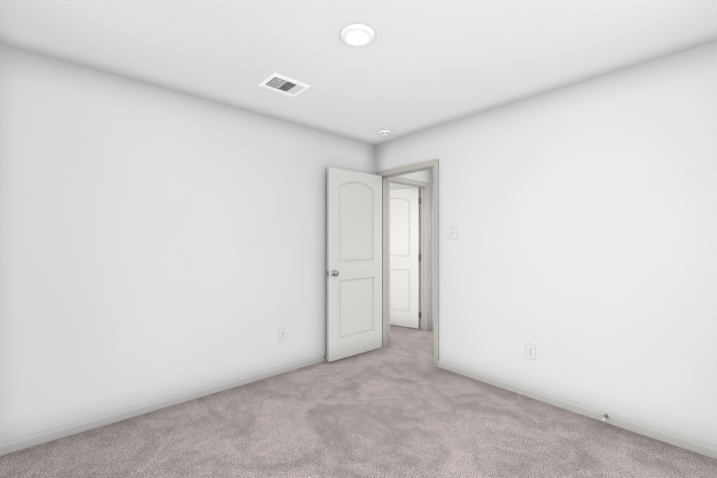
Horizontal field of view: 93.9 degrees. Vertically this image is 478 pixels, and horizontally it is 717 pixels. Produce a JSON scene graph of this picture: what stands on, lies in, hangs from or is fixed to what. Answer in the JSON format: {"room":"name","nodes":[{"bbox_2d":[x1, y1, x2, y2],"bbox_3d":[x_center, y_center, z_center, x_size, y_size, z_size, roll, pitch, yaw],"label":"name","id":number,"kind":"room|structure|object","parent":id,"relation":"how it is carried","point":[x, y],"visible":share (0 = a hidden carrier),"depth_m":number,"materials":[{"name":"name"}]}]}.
{"room":"empty bedroom","nodes":[
{"label":"empty bedroom","id":0,"kind":"room"},
{"bbox_2d":[0,44,430,442],"bbox_3d":[-0.670,0.070,3.376,4.500,2.440,0.115,0,-1,-42],"label":"wall","id":1,"kind":"structure","parent":0,"point":[156,242],"depth_m":2.48,"materials":[{"name":"paint"}]},
{"bbox_2d":[0,353,326,455],"bbox_3d":[-1.002,1.251,2.974,3.250,0.072,0.028,0,-1,-42],"label":"baseboard","id":2,"kind":"structure","parent":1,"relation":"attached to","point":[27,441],"depth_m":2.45,"materials":[{"name":"white paint"}]},
{"bbox_2d":[279,328,285,340],"bbox_3d":[-0.734,0.922,3.230,0.070,0.114,0.007,0,-1,-42],"label":"electrical outlet","id":3,"kind":"object","parent":1,"relation":"attached to","point":[282,334],"visible":1,"depth_m":3.23,"materials":[{"name":"white plastic"}]},
{"bbox_2d":[390,188,419,328],"bbox_3d":[0.535,0.275,5.032,0.295,2.030,0.752,0,-1,-42],"label":"hall door","id":4,"kind":"structure","parent":1,"relation":"in","point":[404,257],"depth_m":4.94,"materials":[{"name":"white paint"}]},
{"bbox_2d":[420,198,421,317],"bbox_3d":[0.899,0.273,4.837,0.001,1.738,0.030,0,-1,-42],"label":"hall hinge leaves","id":5,"kind":"object","parent":4,"relation":"attached to","point":[420,260],"visible":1,"depth_m":4.83,"materials":[{"name":"grey metal"}]},
{"bbox_2d":[387,176,429,342],"bbox_3d":[0.642,0.247,4.550,0.892,2.102,0.150,0,-1,-42],"label":"door frame","id":6,"kind":"structure","parent":1,"relation":"attached to","point":[424,187],"depth_m":4.77,"materials":[{"name":"grey paint"}]},
{"bbox_2d":[0,324,716,477],"bbox_3d":[0.341,1.321,3.524,6.215,0.060,5.630,0,-1,-42],"label":"floor","id":7,"kind":"structure","parent":0,"point":[399,405],"depth_m":2.16,"materials":[{"name":"carpet"}]},
{"bbox_2d":[0,0,716,144],"bbox_3d":[0.341,-1.179,3.542,6.215,0.060,5.630,0,-1,-42],"label":"ceiling","id":8,"kind":"structure","parent":0,"point":[413,66],"depth_m":2.02,"materials":[{"name":"paint"}]},
{"bbox_2d":[259,72,310,96],"bbox_3d":[-0.552,-1.150,2.522,0.307,0.012,0.255,0,-1,-42],"label":"ceiling vent","id":9,"kind":"object","parent":8,"relation":"in","point":[277,82],"visible":1,"depth_m":2.51,"materials":[{"name":"white plastic"}]},
{"bbox_2d":[341,24,373,45],"bbox_3d":[-0.006,-1.149,1.901,0.192,0.023,0.192,0,-1,-42],"label":"recessed light","id":10,"kind":"object","parent":8,"relation":"in","point":[357,34],"visible":1,"depth_m":1.87,"materials":[{"name":"white plastic"}]},
{"bbox_2d":[379,130,390,135],"bbox_3d":[0.285,-1.129,3.585,0.132,0.039,0.132,0,-1,-42],"label":"smoke detector","id":11,"kind":"object","parent":8,"relation":"attached to","point":[384,132],"visible":1,"depth_m":3.54,"materials":[{"name":"white plastic"}]},
{"bbox_2d":[390,169,433,326],"bbox_3d":[1.383,0.078,4.543,0.115,2.440,5.515,0,-1,-42],"label":"wall","id":12,"kind":"structure","parent":0,"point":[394,186],"depth_m":4.82,"materials":[{"name":"paint"}]},
{"bbox_2d":[375,41,716,445],"bbox_3d":[1.271,0.067,2.966,0.115,2.440,3.315,0,-1,-42],"label":"wall","id":13,"kind":"structure","parent":0,"point":[579,252],"depth_m":2.41,"materials":[{"name":"paint"}]},
{"bbox_2d":[376,159,438,366],"bbox_3d":[0.558,0.242,3.761,0.150,2.102,0.892,0,-1,-42],"label":"door frame","id":14,"kind":"structure","parent":13,"relation":"attached to","point":[414,168],"depth_m":3.60,"materials":[{"name":"grey paint"}]},
{"bbox_2d":[327,167,381,361],"bbox_3d":[-0.032,0.266,3.749,0.780,2.030,0.173,0,-1,-42],"label":"room door","id":15,"kind":"structure","parent":14,"relation":"in","point":[354,262],"depth_m":3.70,"materials":[{"name":"white paint"}]},
{"bbox_2d":[450,227,455,238],"bbox_3d":[0.916,-0.056,3.264,0.018,0.114,0.070,0,-1,-42],"label":"light switch","id":16,"kind":"object","parent":13,"relation":"attached to","point":[452,232],"visible":1,"depth_m":3.26,"materials":[{"name":"white plastic"}]},
{"bbox_2d":[526,343,535,359],"bbox_3d":[1.401,0.915,2.724,0.007,0.114,0.070,0,-1,-42],"label":"electrical outlet","id":17,"kind":"object","parent":13,"relation":"attached to","point":[530,351],"visible":1,"depth_m":2.72,"materials":[{"name":"white plastic"}]},
{"bbox_2d":[438,360,716,458],"bbox_3d":[1.562,1.248,2.538,0.013,0.072,2.260,0,-1,-42],"label":"baseboard","id":18,"kind":"structure","parent":13,"relation":"attached to","point":[657,433],"depth_m":2.39,"materials":[{"name":"white paint"}]}
]}

